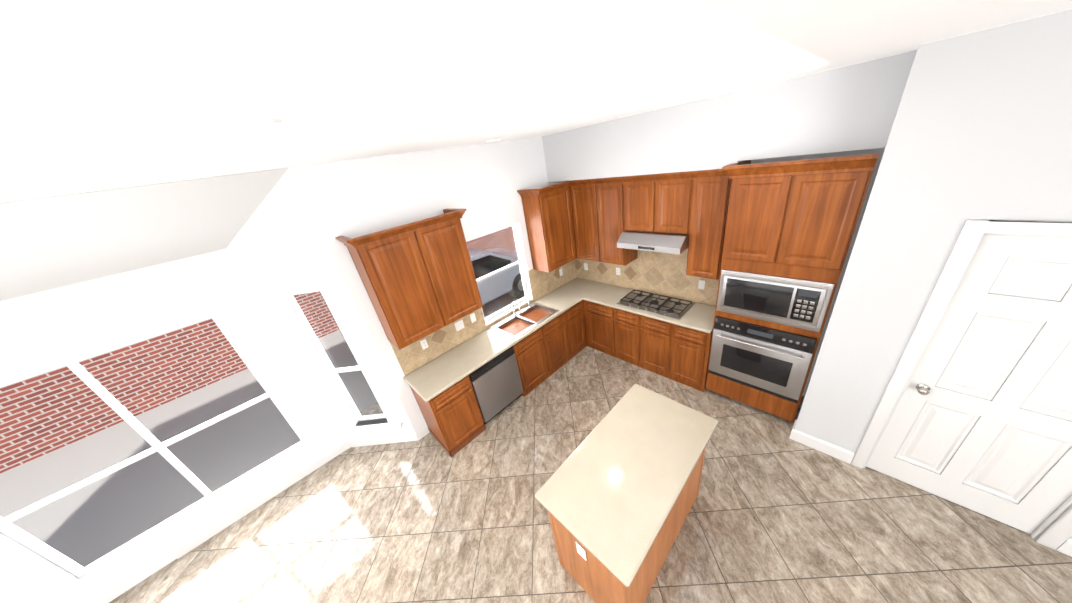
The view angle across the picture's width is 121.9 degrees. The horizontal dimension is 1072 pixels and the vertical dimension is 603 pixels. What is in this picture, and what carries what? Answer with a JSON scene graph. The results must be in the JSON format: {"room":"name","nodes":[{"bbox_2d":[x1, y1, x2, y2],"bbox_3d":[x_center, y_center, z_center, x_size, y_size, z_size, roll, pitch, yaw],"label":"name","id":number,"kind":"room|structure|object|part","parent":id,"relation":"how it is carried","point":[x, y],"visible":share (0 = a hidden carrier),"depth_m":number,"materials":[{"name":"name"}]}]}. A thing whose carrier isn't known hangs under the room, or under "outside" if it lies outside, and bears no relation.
{"room":"kitchen","nodes":[
{"label":"kitchen","id":0,"kind":"room"},
{"bbox_2d":[0,168,287,300],"bbox_3d":[-3.708,0.029,1.623,4.200,0.816,0.950,-30,32,-35],"label":"ceiling slope","id":1,"kind":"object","parent":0,"point":[49,243],"visible":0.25,"depth_m":2.05,"materials":[{"name":"white paint"}]},
{"bbox_2d":[0,249,345,602],"bbox_3d":[-3.914,1.162,2.125,3.570,3.145,0.150,-30,32,-35],"label":"wall","id":2,"kind":"structure","parent":0,"point":[42,330],"depth_m":2.52,"materials":[{"name":"white paint"}]},
{"bbox_2d":[0,314,306,577],"bbox_3d":[-3.443,1.223,2.656,1.696,1.766,0.040,-30,32,-35],"label":"bay window","id":3,"kind":"structure","parent":2,"relation":"in","point":[8,528],"depth_m":2.59,"materials":[{"name":"white"}]},
{"bbox_2d":[226,167,414,438],"bbox_3d":[-2.233,0.370,3.146,1.055,3.145,0.150,-8,26,4],"label":"wall","id":4,"kind":"structure","parent":0,"point":[277,250],"depth_m":2.81,"materials":[{"name":"white paint"}]},
{"bbox_2d":[286,291,401,433],"bbox_3d":[-2.095,0.735,3.289,0.700,1.866,0.175,-8,26,4],"label":"bay window","id":5,"kind":"structure","parent":4,"relation":"in","point":[336,377],"depth_m":3.43,"materials":[{"name":"white"}]},
{"bbox_2d":[289,136,564,431],"bbox_3d":[-0.550,-0.385,4.090,3.445,3.145,0.150,-30,32,-35],"label":"wall","id":6,"kind":"structure","parent":0,"point":[482,184],"depth_m":3.12,"materials":[{"name":"white paint"}]},
{"bbox_2d":[388,355,397,366],"bbox_3d":[-1.574,0.654,3.273,0.072,0.118,0.009,-30,32,-35],"label":"outlet","id":7,"kind":"object","parent":6,"relation":"attached to","point":[392,360],"depth_m":3.27,"materials":[{"name":"white plastic"}]},
{"bbox_2d":[343,225,446,349],"bbox_3d":[-1.365,-0.135,2.982,0.515,1.080,0.346,-30,32,-35],"label":"upper cabinet","id":8,"kind":"object","parent":6,"relation":"attached to","point":[418,279],"depth_m":2.81,"materials":[{"name":"brown wood"}]},
{"bbox_2d":[407,213,482,324],"bbox_3d":[-1.002,-0.345,3.280,0.514,1.080,0.346,-30,32,-35],"label":"upper cabinet","id":9,"kind":"object","parent":6,"relation":"attached to","point":[441,238],"depth_m":3.11,"materials":[{"name":"brown wood"}]},
{"bbox_2d":[390,260,575,375],"bbox_3d":[-0.432,0.001,4.220,3.143,0.548,0.003,-30,32,-35],"label":"backsplash","id":10,"kind":"structure","parent":6,"relation":"attached to","point":[412,357],"depth_m":3.82,"materials":[{"name":"beige tile"}]},
{"bbox_2d":[420,339,428,349],"bbox_3d":[-1.308,0.503,3.487,0.072,0.118,0.009,-30,32,-35],"label":"outlet","id":11,"kind":"object","parent":10,"relation":"attached to","point":[424,344],"depth_m":3.48,"materials":[{"name":"white plastic"}]},
{"bbox_2d":[454,320,464,330],"bbox_3d":[-0.966,0.306,3.768,0.118,0.118,0.009,-30,32,-35],"label":"outlet","id":12,"kind":"object","parent":10,"relation":"attached to","point":[459,325],"depth_m":3.76,"materials":[{"name":"white plastic"}]},
{"bbox_2d":[470,313,475,322],"bbox_3d":[-0.820,0.215,3.887,0.072,0.118,0.009,-30,32,-35],"label":"outlet","id":13,"kind":"object","parent":10,"relation":"attached to","point":[472,316],"depth_m":3.88,"materials":[{"name":"white plastic"}]},
{"bbox_2d":[466,224,532,325],"bbox_3d":[-0.501,-0.385,4.121,0.896,1.183,0.124,-30,32,-35],"label":"window","id":14,"kind":"structure","parent":6,"relation":"in","point":[497,315],"depth_m":4.24,"materials":[{"name":"white"}]},
{"bbox_2d":[0,0,1071,202],"bbox_3d":[0.005,-0.259,-0.076,7.900,0.100,8.800,-30,32,-35],"label":"ceiling","id":15,"kind":"structure","parent":0,"point":[98,95],"depth_m":0.73,"materials":[{"name":"white paint"}]},
{"bbox_2d":[542,50,916,181],"bbox_3d":[1.388,-1.706,3.165,0.410,0.587,3.225,-30,32,-35],"label":"wall","id":16,"kind":"structure","parent":15,"relation":"attached to","point":[850,107],"depth_m":2.50,"materials":[{"name":"grey paint"}]},
{"bbox_2d":[109,346,1071,602],"bbox_3d":[0.497,2.596,1.331,7.900,0.050,8.800,-30,32,-35],"label":"floor","id":17,"kind":"structure","parent":0,"point":[776,514],"depth_m":2.60,"materials":[{"name":"tile"}]},
{"bbox_2d":[410,386,466,456],"bbox_3d":[-1.055,1.239,3.563,0.503,0.880,0.573,-30,32,-35],"label":"base cabinet","id":18,"kind":"object","parent":17,"relation":"on","point":[451,442],"depth_m":3.39,"materials":[{"name":"brown wood"}]},
{"bbox_2d":[487,314,538,341],"bbox_3d":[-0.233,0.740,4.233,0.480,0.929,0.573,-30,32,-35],"label":"sink","id":19,"kind":"object","parent":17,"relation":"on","point":[514,326],"depth_m":4.06,"materials":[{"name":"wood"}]},
{"bbox_2d":[513,299,562,325],"bbox_3d":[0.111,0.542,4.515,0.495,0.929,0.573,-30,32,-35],"label":"sink","id":20,"kind":"object","parent":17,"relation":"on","point":[538,311],"depth_m":4.33,"materials":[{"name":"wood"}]},
{"bbox_2d":[539,290,582,309],"bbox_3d":[0.423,0.361,4.772,0.390,0.929,0.573,-30,32,-35],"label":"countertop","id":21,"kind":"structure","parent":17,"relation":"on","point":[556,297],"depth_m":4.57,"materials":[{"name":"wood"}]},
{"bbox_2d":[587,283,634,305],"bbox_3d":[1.179,0.285,4.663,0.573,0.929,0.471,-30,32,-35],"label":"countertop","id":22,"kind":"structure","parent":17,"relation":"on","point":[608,293],"depth_m":4.45,"materials":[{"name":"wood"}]},
{"bbox_2d":[546,448,704,602],"bbox_3d":[0.760,1.529,2.339,1.234,0.880,0.596,-30,32,-35],"label":"kitchen island","id":23,"kind":"object","parent":17,"relation":"on","point":[598,583],"depth_m":2.07,"materials":[{"name":"brown wood"}]},
{"bbox_2d":[575,541,586,560],"bbox_3d":[0.288,1.605,1.909,0.009,0.120,0.075,-30,32,-35],"label":"outlet","id":24,"kind":"object","parent":23,"relation":"attached to","point":[579,548],"depth_m":1.90,"materials":[{"name":"white plastic"}]},
{"bbox_2d":[535,384,717,591],"bbox_3d":[0.694,1.115,2.141,1.326,0.042,0.700,-30,32,-35],"label":"island countertop","id":25,"kind":"structure","parent":23,"relation":"on","point":[615,493],"depth_m":2.00,"materials":[{"name":"beige stone"}]},
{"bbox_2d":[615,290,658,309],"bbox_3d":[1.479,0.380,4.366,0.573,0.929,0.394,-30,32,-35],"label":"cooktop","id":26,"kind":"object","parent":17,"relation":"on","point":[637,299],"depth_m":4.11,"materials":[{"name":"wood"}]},
{"bbox_2d":[639,295,690,317],"bbox_3d":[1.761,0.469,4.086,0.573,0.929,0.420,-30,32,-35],"label":"cooktop","id":27,"kind":"object","parent":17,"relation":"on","point":[663,306],"depth_m":3.83,"materials":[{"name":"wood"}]},
{"bbox_2d":[671,301,715,391],"bbox_3d":[2.040,0.557,3.809,0.573,0.929,0.386,-30,32,-35],"label":"base cabinet","id":28,"kind":"object","parent":17,"relation":"on","point":[694,375],"depth_m":3.60,"materials":[{"name":"brown wood"}]},
{"bbox_2d":[403,278,713,443],"bbox_3d":[0.410,0.492,3.510,3.165,0.040,2.348,-30,32,-35],"label":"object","id":29,"kind":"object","parent":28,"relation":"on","point":[468,385],"depth_m":3.82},
{"bbox_2d":[445,332,523,425],"bbox_3d":[-0.639,1.004,3.895,0.652,0.880,0.563,-30,32,-35],"label":"dishwasher","id":30,"kind":"object","parent":29,"relation":"in","point":[498,382],"depth_m":3.66,"materials":[{"name":"silver metal"}]},
{"bbox_2d":[508,299,530,315],"bbox_3d":[-0.193,0.063,4.283,0.396,0.215,0.191,-30,32,-35],"label":"faucet","id":31,"kind":"object","parent":29,"relation":"on","point":[521,311],"depth_m":4.33,"materials":[{"name":"silver metal"}]},
{"bbox_2d":[489,302,559,346],"bbox_3d":[-0.141,0.315,4.192,0.850,0.169,0.527,-30,32,-35],"label":"sink","id":32,"kind":"object","parent":29,"relation":"in","point":[515,326],"depth_m":4.12,"materials":[{"name":"silver metal"}]},
{"bbox_2d":[616,289,694,319],"bbox_3d":[1.577,0.013,3.974,0.465,0.045,0.850,-30,32,-35],"label":"cooktop","id":33,"kind":"object","parent":29,"relation":"in","point":[672,308],"depth_m":3.91,"materials":[{"name":"black metal"}]},
{"bbox_2d":[705,153,878,421],"bbox_3d":[2.333,-0.032,2.993,0.632,2.596,0.906,-30,32,-35],"label":"tall cabinet","id":34,"kind":"object","parent":17,"relation":"on","point":[790,228],"visible":1,"depth_m":2.63,"materials":[{"name":"brown wood"}]},
{"bbox_2d":[708,315,817,403],"bbox_3d":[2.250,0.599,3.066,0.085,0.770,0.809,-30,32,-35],"label":"oven","id":35,"kind":"object","parent":34,"relation":"in","point":[776,362],"depth_m":3.02,"materials":[{"name":"silver metal"}]},
{"bbox_2d":[716,269,834,332],"bbox_3d":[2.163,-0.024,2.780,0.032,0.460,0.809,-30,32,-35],"label":"microwave","id":36,"kind":"object","parent":34,"relation":"in","point":[797,302],"depth_m":2.72,"materials":[{"name":"silver metal"}]},
{"bbox_2d":[751,148,883,395],"bbox_3d":[1.780,-0.686,3.886,0.150,3.145,3.225,-30,32,-35],"label":"wall","id":37,"kind":"structure","parent":0,"point":[838,154],"depth_m":2.62,"materials":[{"name":"white paint"}]},
{"bbox_2d":[519,169,731,279],"bbox_3d":[1.007,-0.904,3.713,0.955,1.080,2.288,-30,32,-35],"label":"upper cabinet","id":38,"kind":"object","parent":37,"relation":"attached to","point":[606,220],"depth_m":3.61,"materials":[{"name":"brown wood"}]},
{"bbox_2d":[616,224,699,254],"bbox_3d":[1.466,-0.774,3.617,0.522,0.162,0.780,-30,32,-35],"label":"range hood","id":39,"kind":"object","parent":38,"relation":"attached to","point":[646,240],"depth_m":3.45,"materials":[{"name":"silver metal"}]},
{"bbox_2d":[575,248,718,305],"bbox_3d":[1.455,-0.593,4.215,0.003,1.028,2.357,-30,32,-35],"label":"backsplash","id":40,"kind":"structure","parent":37,"relation":"attached to","point":[661,273],"depth_m":4.10,"materials":[{"name":"beige tile"}]},
{"bbox_2d":[698,280,704,289],"bbox_3d":[2.071,-0.207,3.724,0.009,0.118,0.072,-30,32,-35],"label":"outlet","id":41,"kind":"object","parent":40,"relation":"attached to","point":[701,285],"depth_m":3.72,"materials":[{"name":"white plastic"}]},
{"bbox_2d":[795,9,1071,538],"bbox_3d":[4.074,0.311,1.059,0.710,3.145,4.275,-30,32,-35],"label":"wall","id":42,"kind":"structure","parent":0,"point":[981,128],"depth_m":1.73,"materials":[{"name":"grey paint"}]},
{"bbox_2d":[169,419,1071,558],"bbox_3d":[1.079,2.313,1.492,4.940,0.132,8.140,-30,32,-35],"label":"baseboard","id":43,"kind":"structure","parent":42,"relation":"attached to","point":[257,501],"depth_m":3.16,"materials":[{"name":"white wood"}]},
{"bbox_2d":[851,220,1071,549],"bbox_3d":[3.073,0.590,1.918,0.151,2.215,0.984,-30,32,-35],"label":"door","id":44,"kind":"structure","parent":42,"relation":"attached to","point":[980,421],"depth_m":1.96,"materials":[{"name":"white wood"}]},
{"bbox_3d":[2.833,0.648,2.178,0.066,0.064,0.064,-30,32,-35],"label":"knob","id":45,"kind":"part","parent":44,"relation":"part of","materials":[{"name":"silver metal"}]},
{"label":"outside","id":46,"kind":"structure","parent":0,"visible":0},
{"bbox_2d":[0,292,519,566],"bbox_3d":[-7.055,0.613,8.512,32.000,0.100,13.200,-30,32,-35],"label":"ground","id":47,"kind":"structure","parent":46,"point":[87,525],"depth_m":4.34,"materials":[{"name":"grey concrete"}]},
{"bbox_2d":[0,226,516,472],"bbox_3d":[-5.404,-2.260,6.211,22.000,6.900,0.290,-30,32,-35],"label":"brick wall","id":48,"kind":"structure","parent":47,"relation":"on","point":[42,414],"depth_m":5.28,"materials":[{"name":"red brick"}]},
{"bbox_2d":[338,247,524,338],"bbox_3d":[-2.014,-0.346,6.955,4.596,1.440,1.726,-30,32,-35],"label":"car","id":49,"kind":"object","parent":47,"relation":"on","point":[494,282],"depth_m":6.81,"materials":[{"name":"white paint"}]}
]}

